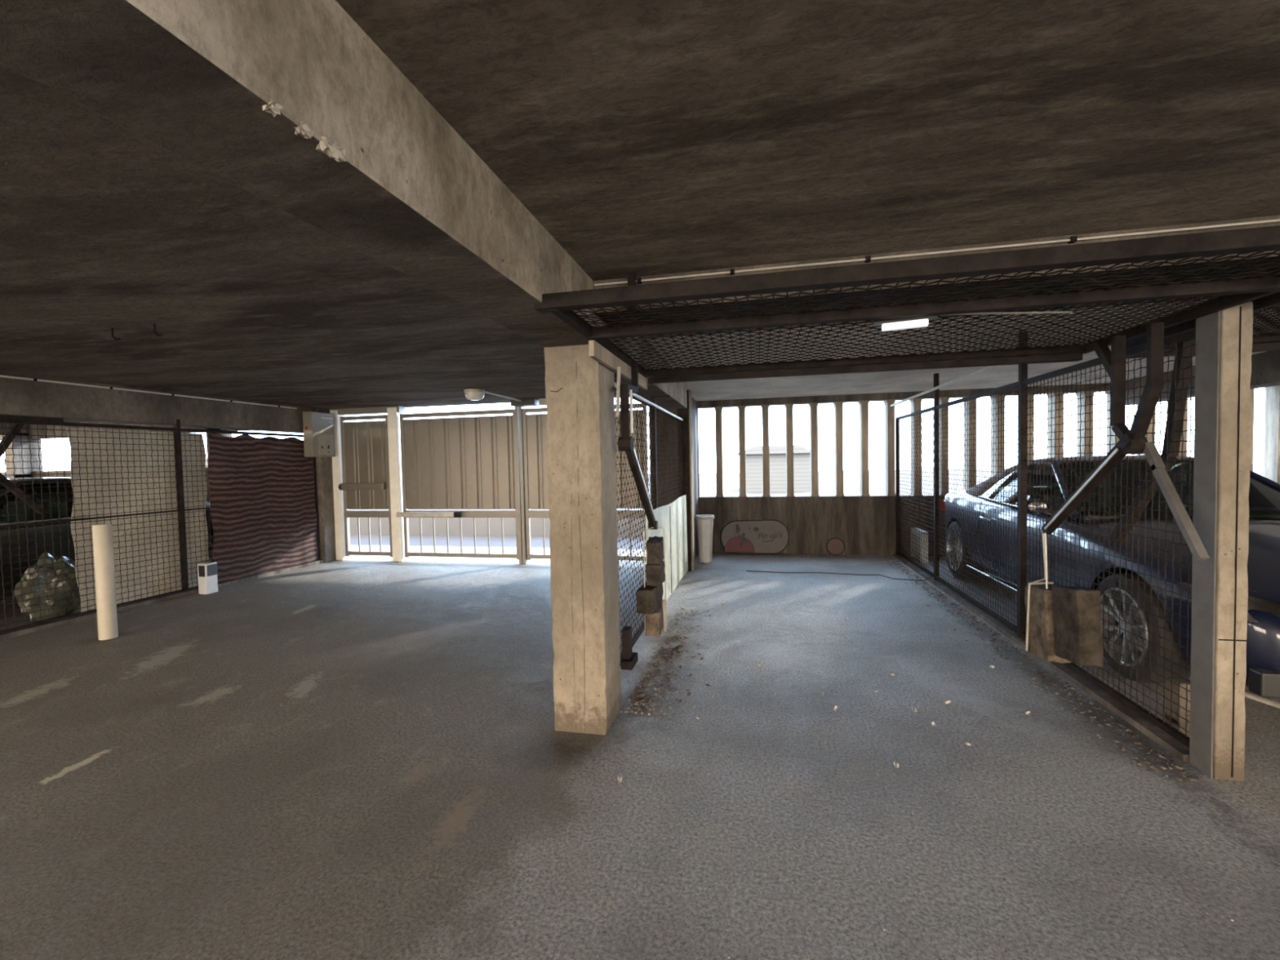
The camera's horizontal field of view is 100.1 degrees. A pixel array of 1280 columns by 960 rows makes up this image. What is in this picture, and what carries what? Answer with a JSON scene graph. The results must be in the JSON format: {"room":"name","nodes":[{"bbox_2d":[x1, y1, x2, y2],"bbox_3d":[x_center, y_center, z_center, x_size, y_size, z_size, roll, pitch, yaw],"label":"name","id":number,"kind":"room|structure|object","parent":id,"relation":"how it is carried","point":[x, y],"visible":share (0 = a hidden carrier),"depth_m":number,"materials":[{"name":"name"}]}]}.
{"room":"parking garage","nodes":[
{"label":"parking garage","id":0,"kind":"room"},
{"bbox_2d":[0,422,43,478],"bbox_3d":[-12.113,0.319,5.925,0.200,2.360,8.400,-1,2,12],"label":"wall","id":1,"kind":"structure","parent":0,"point":[9,472],"depth_m":9.72,"materials":[{"name":"concrete"}]},
{"bbox_2d":[0,421,253,500],"bbox_3d":[-8.472,0.122,9.375,7.450,2.360,0.200,-1,2,12],"label":"wall","id":2,"kind":"structure","parent":0,"point":[33,432],"depth_m":9.65,"materials":[{"name":"concrete"}]},
{"bbox_2d":[0,374,297,408],"bbox_3d":[-6.021,-0.858,3.119,0.020,0.022,9.600,-1,2,12],"label":"conduit","id":3,"kind":"object","parent":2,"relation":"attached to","point":[1,375],"visible":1,"depth_m":5.75,"materials":[{"name":"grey metal"}]},
{"bbox_2d":[0,372,315,433],"bbox_3d":[-6.540,-0.645,1.499,0.300,0.380,14.200,-1,2,12],"label":"ceiling beam","id":4,"kind":"structure","parent":2,"relation":"attached to","point":[18,397],"depth_m":5.78,"materials":[{"name":"grey concrete"}]},
{"bbox_2d":[329,405,405,415],"bbox_3d":[-4.272,-1.070,8.287,1.350,0.100,0.150,-1,2,12],"label":"trim","id":5,"kind":"structure","parent":2,"relation":"attached to","point":[378,410],"depth_m":8.21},
{"bbox_2d":[0,545,1279,959],"bbox_3d":[-1.264,1.498,1.153,25.000,0.120,15.600,-1,2,12],"label":"floor","id":6,"kind":"structure","parent":0,"point":[358,757],"depth_m":2.36,"materials":[{"name":"concrete"}]},
{"bbox_2d":[13,552,80,622],"bbox_3d":[-5.832,1.048,5.336,0.316,0.671,0.555,-1,2,12],"label":"plastic sack","id":7,"kind":"object","parent":6,"relation":"on","point":[50,560],"visible":0.67,"depth_m":5.24,"materials":[{"name":"black plastic"}]},
{"bbox_2d":[92,523,118,639],"bbox_3d":[-4.677,0.886,4.688,0.124,1.000,0.124,-1,2,12],"label":"bollard","id":8,"kind":"object","parent":6,"relation":"on","point":[102,534],"visible":1,"depth_m":4.65,"materials":[{"name":"beige plastic"}]},
{"bbox_2d":[0,477,213,600],"bbox_3d":[-7.066,0.691,5.810,2.155,1.412,4.796,-1,2,12],"label":"parked car","id":9,"kind":"object","parent":6,"relation":"on","point":[11,499],"visible":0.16,"depth_m":5.71,"materials":[{"name":"black metal"}]},
{"bbox_2d":[0,559,324,639],"bbox_3d":[-5.513,1.355,5.426,0.120,0.045,5.750,-1,2,12],"label":"trim","id":10,"kind":"structure","parent":6,"relation":"on","point":[82,617],"depth_m":5.78,"materials":[{"name":"concrete"}]},
{"bbox_2d":[0,414,319,633],"bbox_3d":[-5.562,0.355,5.380,0.080,2.050,5.727,-1,2,12],"label":"mesh fence","id":11,"kind":"object","parent":10,"relation":"on","point":[19,421],"visible":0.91,"depth_m":5.45,"materials":[{"name":"metal"}]},
{"bbox_2d":[66,427,209,612],"bbox_3d":[-5.479,0.378,5.960,0.023,1.840,1.362,-1,2,12],"label":"sheet","id":12,"kind":"object","parent":11,"relation":"hanging from","point":[102,432],"visible":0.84,"depth_m":5.86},
{"bbox_2d":[207,432,317,583],"bbox_3d":[-5.083,0.320,7.336,0.024,1.862,1.621,-1,2,12],"label":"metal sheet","id":13,"kind":"object","parent":11,"relation":"attached to","point":[263,510],"visible":0.98,"depth_m":7.20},
{"bbox_2d":[197,561,217,594],"bbox_3d":[-5.110,1.158,6.335,0.126,0.360,0.148,-1,2,12],"label":"trash bin","id":14,"kind":"object","parent":6,"relation":"on","point":[206,571],"visible":1,"depth_m":6.29,"materials":[{"name":"white plastic"}]},
{"bbox_2d":[315,408,336,562],"bbox_3d":[-4.913,0.083,8.328,0.210,2.360,0.270,-1,2,12],"label":"concrete pillar","id":15,"kind":"structure","parent":6,"relation":"on","point":[323,464],"depth_m":8.23,"materials":[{"name":"beige concrete"}]},
{"bbox_2d":[302,411,335,457],"bbox_3d":[-4.817,-0.680,8.055,0.174,0.660,0.424,-1,2,12],"label":"electrical box","id":16,"kind":"object","parent":15,"relation":"attached to","point":[317,427],"visible":1,"depth_m":7.94,"materials":[{"name":"white paint"}]},
{"bbox_2d":[329,409,349,559],"bbox_3d":[-4.710,0.086,8.412,0.130,2.340,0.140,-1,2,12],"label":"gate post","id":17,"kind":"object","parent":6,"relation":"on","point":[336,460],"visible":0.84,"depth_m":8.35,"materials":[{"name":"beige metal"}]},
{"bbox_2d":[386,407,407,561],"bbox_3d":[-3.709,0.072,8.194,0.160,2.340,0.140,-1,2,12],"label":"gate post","id":18,"kind":"object","parent":6,"relation":"on","point":[393,417],"visible":0.96,"depth_m":8.13,"materials":[{"name":"beige metal"}]},
{"bbox_2d":[337,414,392,557],"bbox_3d":[-4.223,0.101,8.250,0.850,2.180,0.150,-1,2,12],"label":"gate","id":19,"kind":"object","parent":18,"relation":"attached to","point":[366,485],"visible":0.93,"depth_m":8.28,"materials":[{"name":"beige metal"}]},
{"bbox_2d":[510,398,546,564],"bbox_3d":[-1.527,0.036,7.641,0.520,2.360,0.190,-1,2,12],"label":"post","id":20,"kind":"object","parent":6,"relation":"on","point":[518,406],"visible":0.98,"depth_m":7.69,"materials":[{"name":"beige metal"}]},
{"bbox_2d":[396,408,519,559],"bbox_3d":[-2.710,0.081,7.905,1.925,2.180,0.180,-1,2,12],"label":"gate","id":21,"kind":"object","parent":20,"relation":"attached to","point":[454,462],"visible":0.93,"depth_m":7.94,"materials":[{"name":"beige metal"}]},
{"bbox_2d":[522,403,648,560],"bbox_3d":[-0.773,0.053,7.544,1.805,2.180,0.060,-1,2,12],"label":"gate","id":22,"kind":"object","parent":20,"relation":"attached to","point":[535,427],"visible":0.34,"depth_m":7.67,"materials":[{"name":"beige metal"}]},
{"bbox_2d":[543,344,621,735],"bbox_3d":[-0.306,0.318,2.987,0.300,2.070,0.320,-1,2,12],"label":"concrete pillar","id":23,"kind":"structure","parent":6,"relation":"on","point":[580,424],"depth_m":2.84,"materials":[{"name":"beige concrete"}]},
{"bbox_2d":[620,626,638,670],"bbox_3d":[-0.065,0.991,3.187,0.070,0.220,0.160,-1,2,12],"label":"bracket","id":24,"kind":"object","parent":23,"relation":"attached to","point":[629,659],"visible":1,"depth_m":3.15,"materials":[{"name":"brown metal"}]},
{"bbox_2d":[533,225,1279,390],"bbox_3d":[1.147,-0.694,2.665,2.775,0.137,1.865,-1,2,12],"label":"door","id":25,"kind":"structure","parent":23,"relation":"attached to","point":[1235,291],"depth_m":2.18,"materials":[{"name":"brown metal"}]},
{"bbox_2d":[615,362,657,529],"bbox_3d":[-0.009,-0.175,3.289,0.075,1.060,0.828,-1,2,12],"label":"pivot arm","id":26,"kind":"object","parent":25,"relation":"attached to","point":[625,442],"visible":0.98,"depth_m":3.00},
{"bbox_2d":[635,527,666,637],"bbox_3d":[0.081,0.682,3.642,0.162,0.728,0.322,-1,2,12],"label":"counterweight","id":27,"kind":"object","parent":26,"relation":"hanging from","point":[649,597],"visible":1,"depth_m":3.57,"materials":[{"name":"brown concrete"}]},
{"bbox_2d":[873,315,939,331],"bbox_3d":[1.081,-0.676,2.229,0.260,0.055,0.231,-1,2,7],"label":"fluorescent light","id":28,"kind":"object","parent":25,"relation":"attached to","point":[891,324],"depth_m":2.29,"materials":[{"name":"white plastic"}]},
{"bbox_2d":[948,311,1072,315],"bbox_3d":[1.452,-0.679,2.098,0.485,0.055,0.080,-1,2,7],"label":"fluorescent light","id":29,"kind":"object","parent":25,"relation":"attached to","point":[1052,312],"depth_m":2.26,"materials":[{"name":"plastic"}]},
{"bbox_2d":[1024,532,1102,666],"bbox_3d":[2.572,0.744,3.280,0.157,0.806,0.573,-1,2,10],"label":"counterweight","id":30,"kind":"object","parent":25,"relation":"hanging from","point":[1064,623],"visible":1,"depth_m":3.18,"materials":[{"name":"concrete"}]},
{"bbox_2d":[1041,322,1209,560],"bbox_3d":[2.485,-0.193,2.843,0.106,1.123,1.167,-1,2,12],"label":"metal bracket","id":31,"kind":"object","parent":25,"relation":"attached to","point":[1133,441],"visible":1,"depth_m":2.61,"materials":[{"name":"grey metal"}]},
{"bbox_2d":[617,774,622,782],"bbox_3d":[-0.091,1.357,2.442,0.021,0.018,0.055,-2,2,-12],"label":"scrap","id":32,"kind":"object","parent":6,"relation":"on","point":[620,777],"visible":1,"depth_m":2.44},
{"bbox_2d":[613,382,684,666],"bbox_3d":[0.202,0.230,5.050,0.182,2.080,3.879,-1,2,12],"label":"mesh fence","id":33,"kind":"object","parent":6,"relation":"on","point":[652,409],"visible":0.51,"depth_m":4.64,"materials":[{"name":"metal"}]},
{"bbox_2d":[645,494,688,600],"bbox_3d":[0.329,0.734,5.734,0.039,1.000,2.520,-1,2,12],"label":"board","id":34,"kind":"object","parent":6,"relation":"on","point":[672,517],"visible":0.72,"depth_m":5.89,"materials":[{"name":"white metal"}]},
{"bbox_2d":[620,608,730,719],"bbox_3d":[0.385,1.295,4.113,0.575,0.015,2.226,-1,2,12],"label":"debris","id":35,"kind":"object","parent":6,"relation":"on","point":[677,620],"visible":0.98,"depth_m":3.59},
{"bbox_2d":[676,389,694,571],"bbox_3d":[0.603,0.011,7.048,0.175,2.360,0.180,-1,2,12],"label":"column","id":36,"kind":"structure","parent":6,"relation":"on","point":[686,413],"depth_m":6.96,"materials":[{"name":"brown metal"}]},
{"bbox_2d":[695,514,714,562],"bbox_3d":[0.929,0.835,7.635,0.272,0.660,0.272,-1,2,12],"label":"plastic bin","id":37,"kind":"object","parent":6,"relation":"on","point":[704,522],"visible":1,"depth_m":7.55,"materials":[{"name":"white plastic"}]},
{"bbox_2d":[720,520,788,554],"bbox_3d":[1.734,0.860,8.135,1.014,0.513,0.088,-1,2,12],"label":"board","id":38,"kind":"object","parent":6,"relation":"on","point":[745,536],"visible":1,"depth_m":8.13,"materials":[{"name":"beige wood"}]},
{"bbox_2d":[714,554,822,558],"bbox_3d":[1.816,1.131,7.936,1.738,0.015,0.162,-1,2,12],"label":"debris","id":39,"kind":"object","parent":6,"relation":"on","point":[714,554],"visible":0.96,"depth_m":7.94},
{"bbox_2d":[826,537,844,555],"bbox_3d":[2.882,0.981,7.900,0.260,0.259,0.066,-1,2,12],"label":"round board","id":40,"kind":"object","parent":6,"relation":"on","point":[834,546],"visible":1,"depth_m":7.89,"materials":[{"name":"brown wood"}]},
{"bbox_2d":[746,570,944,581],"bbox_3d":[2.460,1.136,6.595,2.263,0.066,0.255,0,2,24],"label":"cable","id":41,"kind":"object","parent":6,"relation":"on","point":[746,571],"visible":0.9,"depth_m":6.61,"materials":[{"name":"black plastic"}]},
{"bbox_2d":[893,762,898,768],"bbox_3d":[1.196,1.329,2.506,0.019,0.016,0.049,-1,2,7],"label":"scrap","id":42,"kind":"object","parent":6,"relation":"on","point":[896,765],"visible":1,"depth_m":2.50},
{"bbox_2d":[562,575,1272,959],"bbox_3d":[1.466,1.285,3.828,2.608,0.006,6.009,-1,2,12],"label":"gravel","id":43,"kind":"object","parent":6,"relation":"on","point":[820,881],"visible":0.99,"depth_m":2.17,"materials":[{"name":"grey gravel"}]},
{"bbox_2d":[910,527,928,564],"bbox_3d":[3.838,0.897,7.373,0.085,0.430,0.500,-1,2,12],"label":"crate","id":44,"kind":"object","parent":6,"relation":"on","point":[911,530],"visible":0.44,"depth_m":7.23,"materials":[{"name":"white plastic"}]},
{"bbox_2d":[880,557,1200,782],"bbox_3d":[2.870,1.211,5.001,0.351,0.018,5.419,-1,2,12],"label":"debris","id":45,"kind":"object","parent":6,"relation":"on","point":[1179,767],"visible":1,"depth_m":3.10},
{"bbox_2d":[941,455,1279,708],"bbox_3d":[4.253,0.493,4.641,2.155,1.412,4.796,-1,2,12],"label":"parked car","id":46,"kind":"object","parent":6,"relation":"on","point":[1263,633],"visible":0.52,"depth_m":3.58,"materials":[{"name":"blue paint"}]},
{"bbox_2d":[941,498,944,511],"bbox_3d":[4.020,0.328,6.977,0.537,0.157,0.187,-2,2,-31],"label":"tail light","id":47,"kind":"object","parent":46,"relation":"attached to","point":[942,502],"depth_m":6.80,"materials":[{"name":"red plastic"}]},
{"bbox_2d":[1026,498,1054,514],"bbox_3d":[3.205,0.213,4.293,0.263,0.128,0.084,-1,2,12],"label":"mirror","id":48,"kind":"object","parent":46,"relation":"attached to","point":[1034,500],"depth_m":4.28,"materials":[{"name":"silver plastic"}]},
{"bbox_2d":[1164,676,1190,736],"bbox_3d":[2.775,1.161,2.750,0.080,0.270,0.100,-1,2,12],"label":"concrete block","id":49,"kind":"object","parent":6,"relation":"on","point":[1182,713],"visible":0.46,"depth_m":2.72,"materials":[{"name":"grey concrete"}]},
{"bbox_2d":[1189,301,1253,782],"bbox_3d":[2.563,0.279,2.366,0.118,2.070,0.133,-1,2,12],"label":"concrete pillar","id":50,"kind":"structure","parent":6,"relation":"on","point":[1224,338],"depth_m":2.32,"materials":[{"name":"beige concrete"}]},
{"bbox_2d":[0,0,1279,424],"bbox_3d":[-1.540,-1.021,0.510,25.200,0.250,14.420,-1,2,12],"label":"ceiling","id":51,"kind":"structure","parent":0,"point":[646,137],"depth_m":1.67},
{"bbox_2d":[111,328,120,340],"bbox_3d":[-3.314,-0.921,3.388,0.043,0.076,0.013,-2,2,-21],"label":"ceiling hook","id":52,"kind":"object","parent":51,"relation":"attached to","point":[112,329],"visible":1,"depth_m":3.38,"materials":[{"name":"brown metal"}]},
{"bbox_2d":[153,324,162,336],"bbox_3d":[-2.982,-0.926,3.315,0.043,0.076,0.013,-2,2,-21],"label":"ceiling hook","id":53,"kind":"object","parent":51,"relation":"attached to","point":[154,325],"visible":1,"depth_m":3.31,"materials":[{"name":"brown metal"}]},
{"bbox_2d":[0,0,687,408],"bbox_3d":[-1.009,-0.739,-0.168,0.300,0.310,13.300,-1,2,12],"label":"ceiling beam","id":54,"kind":"structure","parent":51,"relation":"attached to","point":[194,79],"depth_m":1.06,"materials":[{"name":"concrete"}]},
{"bbox_2d":[262,98,284,117],"bbox_3d":[-0.624,-0.632,0.910,0.023,0.020,0.028,-1,2,12],"label":"trim","id":55,"kind":"structure","parent":54,"relation":"attached to","point":[275,108],"depth_m":0.91,"materials":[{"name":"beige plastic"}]},
{"bbox_2d":[293,120,313,138],"bbox_3d":[-0.611,-0.635,0.972,0.024,0.026,0.036,-1,2,12],"label":"trim","id":56,"kind":"structure","parent":54,"relation":"attached to","point":[304,130],"depth_m":0.97,"materials":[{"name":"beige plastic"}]},
{"bbox_2d":[315,136,339,159],"bbox_3d":[-0.598,-0.638,1.027,0.024,0.030,0.045,-1,2,12],"label":"trim","id":57,"kind":"structure","parent":54,"relation":"attached to","point":[326,146],"depth_m":1.02,"materials":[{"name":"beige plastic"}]},
{"bbox_2d":[333,144,346,161],"bbox_3d":[-0.593,-0.639,1.051,0.023,0.025,0.036,-1,2,12],"label":"trim","id":58,"kind":"structure","parent":54,"relation":"attached to","point":[341,158],"depth_m":1.05,"materials":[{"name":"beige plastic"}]},
{"bbox_2d":[463,388,484,400],"bbox_3d":[-2.016,-1.036,6.543,0.250,0.122,0.250,-1,2,12],"label":"lamp","id":59,"kind":"object","parent":51,"relation":"attached to","point":[475,394],"visible":1,"depth_m":6.46,"materials":[{"name":"white glass"}]},
{"bbox_2d":[484,391,521,401],"bbox_3d":[-1.775,-1.094,7.035,0.055,0.032,0.972,-1,2,14],"label":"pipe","id":60,"kind":"object","parent":51,"relation":"attached to","point":[486,392],"visible":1,"depth_m":6.94,"materials":[{"name":"grey metal"}]},
{"bbox_2d":[626,272,636,311],"bbox_3d":[-0.038,-0.916,2.615,0.035,0.170,0.040,-1,2,12],"label":"hanger","id":61,"kind":"object","parent":51,"relation":"attached to","point":[631,277],"visible":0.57,"depth_m":2.59,"materials":[{"name":"brown metal"}]},
{"bbox_2d":[593,214,1279,325],"bbox_3d":[2.627,-0.969,2.227,5.790,0.170,0.300,-1,2,12],"label":"trim","id":62,"kind":"structure","parent":51,"relation":"attached to","point":[1272,217],"depth_m":2.40,"materials":[{"name":"metal"}]},
{"bbox_2d":[594,218,1279,285],"bbox_3d":[2.449,-1.011,2.095,5.480,0.022,0.026,-1,2,12],"label":"conduit","id":63,"kind":"object","parent":62,"relation":"attached to","point":[1072,239],"visible":1,"depth_m":2.33,"materials":[{"name":"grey metal"}]},
{"bbox_2d":[648,408,679,506],"bbox_3d":[0.379,0.007,7.302,0.470,2.360,0.100,-1,2,12],"label":"wall","id":64,"kind":"structure","parent":0,"point":[672,411],"depth_m":7.25,"materials":[{"name":"concrete"}]},
{"bbox_2d":[691,396,699,559],"bbox_3d":[0.740,-0.020,7.852,0.100,2.360,1.450,-1,2,12],"label":"wall","id":65,"kind":"structure","parent":0,"point":[695,422],"depth_m":8.03,"materials":[{"name":"concrete"}]},
{"bbox_2d":[696,382,1110,556],"bbox_3d":[5.930,-0.097,7.370,10.550,2.430,0.220,-1,2,12],"label":"wall","id":66,"kind":"structure","parent":0,"point":[865,525],"depth_m":7.94,"materials":[{"name":"wood"}]},
{"bbox_2d":[713,406,724,497],"bbox_3d":[1.239,-0.434,8.372,0.144,1.410,0.190,-1,2,12],"label":"slat","id":67,"kind":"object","parent":66,"relation":"attached to","point":[718,410],"depth_m":8.28,"materials":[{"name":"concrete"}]},
{"bbox_2d":[737,405,746,497],"bbox_3d":[1.585,-0.438,8.297,0.144,1.410,0.190,-1,2,12],"label":"slat","id":68,"kind":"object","parent":66,"relation":"attached to","point":[742,457],"depth_m":8.21,"materials":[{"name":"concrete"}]},
{"bbox_2d":[760,404,770,497],"bbox_3d":[1.930,-0.443,8.222,0.144,1.410,0.190,-1,2,12],"label":"slat","id":69,"kind":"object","parent":66,"relation":"attached to","point":[765,408],"depth_m":8.13,"materials":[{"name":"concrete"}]},
{"bbox_2d":[784,403,794,496],"bbox_3d":[2.275,-0.448,8.146,0.144,1.410,0.190,-1,2,12],"label":"slat","id":70,"kind":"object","parent":66,"relation":"attached to","point":[788,407],"depth_m":8.06,"materials":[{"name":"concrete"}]},
{"bbox_2d":[808,402,819,496],"bbox_3d":[2.621,-0.452,8.071,0.144,1.410,0.190,-1,2,12],"label":"slat","id":71,"kind":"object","parent":66,"relation":"attached to","point":[813,406],"depth_m":7.98,"materials":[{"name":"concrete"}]},
{"bbox_2d":[832,401,844,496],"bbox_3d":[2.966,-0.457,7.996,0.144,1.410,0.190,-1,2,12],"label":"slat","id":72,"kind":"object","parent":66,"relation":"attached to","point":[838,406],"depth_m":7.91,"materials":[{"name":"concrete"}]},
{"bbox_2d":[857,400,870,496],"bbox_3d":[3.312,-0.462,7.921,0.144,1.410,0.190,-1,2,12],"label":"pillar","id":73,"kind":"structure","parent":66,"relation":"attached to","point":[863,405],"depth_m":7.84,"materials":[{"name":"concrete"}]},
{"bbox_2d":[883,399,896,496],"bbox_3d":[3.657,-0.466,7.845,0.144,1.410,0.190,-1,2,12],"label":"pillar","id":74,"kind":"structure","parent":66,"relation":"attached to","point":[890,469],"depth_m":7.76,"materials":[{"name":"concrete"}]},
{"bbox_2d":[889,356,1011,406],"bbox_3d":[3.209,-0.993,5.858,0.030,0.030,3.780,-1,2,12],"label":"conduit","id":75,"kind":"object","parent":74,"relation":"attached to","point":[988,367],"visible":0.83,"depth_m":5.36,"materials":[{"name":"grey metal"}]},
{"bbox_2d":[909,398,922,495],"bbox_3d":[4.002,-0.471,7.770,0.144,1.410,0.190,-1,2,12],"label":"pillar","id":76,"kind":"structure","parent":66,"relation":"attached to","point":[915,403],"depth_m":7.69,"materials":[{"name":"concrete"}]},
{"bbox_2d":[938,396,950,495],"bbox_3d":[4.348,-0.476,7.695,0.144,1.410,0.190,-1,2,12],"label":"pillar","id":77,"kind":"structure","parent":66,"relation":"attached to","point":[941,400],"depth_m":7.61,"materials":[{"name":"concrete"}]},
{"bbox_2d":[964,395,977,489],"bbox_3d":[4.693,-0.480,7.619,0.144,1.410,0.190,-1,2,12],"label":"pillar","id":78,"kind":"structure","parent":66,"relation":"attached to","point":[966,418],"depth_m":7.54,"materials":[{"name":"concrete"}]},
{"bbox_2d":[990,394,1005,476],"bbox_3d":[5.038,-0.485,7.544,0.144,1.410,0.190,-1,2,12],"label":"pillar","id":79,"kind":"structure","parent":66,"relation":"attached to","point":[1004,395],"depth_m":7.46,"materials":[{"name":"concrete"}]},
{"bbox_2d":[1027,393,1035,460],"bbox_3d":[5.384,-0.489,7.469,0.144,1.410,0.190,-1,2,12],"label":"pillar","id":80,"kind":"structure","parent":66,"relation":"attached to","point":[1032,395],"depth_m":7.37,"materials":[{"name":"concrete"}]},
{"bbox_2d":[893,553,1189,762],"bbox_3d":[3.141,1.188,5.130,0.080,0.035,5.420,-1,2,12],"label":"trim","id":81,"kind":"structure","parent":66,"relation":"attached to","point":[1166,741],"depth_m":3.24,"materials":[{"name":"concrete"}]},
{"bbox_2d":[895,328,1195,747],"bbox_3d":[3.131,0.027,5.085,0.044,2.360,5.387,-1,2,12],"label":"mesh fence","id":82,"kind":"object","parent":81,"relation":"on","point":[1022,454],"visible":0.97,"depth_m":4.03,"materials":[{"name":"metal"}]},
{"bbox_2d":[1046,391,1065,457],"bbox_3d":[5.729,-0.494,7.394,0.144,1.410,0.190,-1,2,12],"label":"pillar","id":83,"kind":"structure","parent":66,"relation":"attached to","point":[1053,393],"depth_m":7.31,"materials":[{"name":"concrete"}]},
{"bbox_2d":[1075,391,1094,456],"bbox_3d":[6.074,-0.499,7.318,0.144,1.410,0.190,-1,2,12],"label":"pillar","id":84,"kind":"structure","parent":66,"relation":"attached to","point":[1087,393],"depth_m":7.24,"materials":[{"name":"concrete"}]},
{"bbox_2d":[1106,391,1119,454],"bbox_3d":[6.420,-0.503,7.243,0.144,1.410,0.190,-1,2,12],"label":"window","id":85,"kind":"structure","parent":66,"relation":"attached to","point":[1113,437],"depth_m":7.29,"materials":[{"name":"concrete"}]},
{"bbox_2d":[1125,351,1279,404],"bbox_3d":[4.881,-0.855,-0.379,0.280,0.310,15.400,-1,2,12],"label":"trim","id":86,"kind":"structure","parent":85,"relation":"attached to","point":[1265,366],"depth_m":5.19,"materials":[{"name":"grey concrete"}]},
{"bbox_2d":[1136,404,1155,455],"bbox_3d":[6.765,-0.508,7.168,0.144,1.410,0.190,-1,2,12],"label":"slat","id":87,"kind":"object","parent":66,"relation":"attached to","point":[1149,436],"depth_m":7.07,"materials":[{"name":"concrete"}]},
{"bbox_2d":[1168,400,1187,470],"bbox_3d":[7.110,-0.513,7.092,0.144,1.410,0.190,-1,2,12],"label":"slat","id":88,"kind":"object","parent":66,"relation":"attached to","point":[1185,417],"depth_m":6.99,"materials":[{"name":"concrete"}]},
{"bbox_2d":[1125,292,1279,359],"bbox_3d":[3.890,-0.755,2.066,2.700,0.090,1.865,-1,2,12],"label":"beam","id":89,"kind":"structure","parent":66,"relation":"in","point":[1268,337],"depth_m":2.75,"materials":[{"name":"brown metal"}]},
{"bbox_2d":[1110,338,1195,543],"bbox_3d":[2.762,-0.174,2.914,0.045,1.120,0.561,-1,2,12],"label":"pivot arm","id":90,"kind":"object","parent":89,"relation":"attached to","point":[1187,350],"visible":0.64,"depth_m":2.73},
{"bbox_2d":[1249,388,1254,471],"bbox_3d":[7.801,-0.522,6.942,0.144,1.410,0.190,-1,2,12],"label":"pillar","id":91,"kind":"structure","parent":66,"relation":"attached to","point":[1252,391],"depth_m":6.84,"materials":[{"name":"concrete"}]},
{"bbox_2d":[1263,385,1279,484],"bbox_3d":[8.146,-0.527,6.866,0.144,1.410,0.190,-1,2,12],"label":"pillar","id":92,"kind":"structure","parent":66,"relation":"attached to","point":[1272,419],"depth_m":6.86,"materials":[{"name":"concrete"}]},
{"bbox_2d":[646,298,1279,401],"bbox_3d":[6.231,-1.344,5.069,11.950,0.250,4.750,-1,2,12],"label":"ceiling","id":93,"kind":"structure","parent":0,"point":[910,380],"depth_m":5.94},
{"label":"outside","id":94,"kind":"structure","parent":0,"visible":0},
{"bbox_2d":[350,464,1263,549],"bbox_3d":[7.195,0.223,32.983,120.000,0.130,52.550,-1,2,12],"label":"ground","id":95,"kind":"structure","parent":94,"point":[708,486],"depth_m":23.13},
{"bbox_2d":[205,457,644,537],"bbox_3d":[-5.438,0.218,11.663,12.400,1.920,0.250,-1,2,12],"label":"wall","id":96,"kind":"structure","parent":95,"relation":"on","point":[481,523],"depth_m":11.18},
{"bbox_2d":[735,444,810,492],"bbox_3d":[6.264,-0.553,25.243,3.400,2.020,4.400,-1,2,12],"label":"house","id":97,"kind":"structure","parent":95,"relation":"on","point":[777,454],"depth_m":23.24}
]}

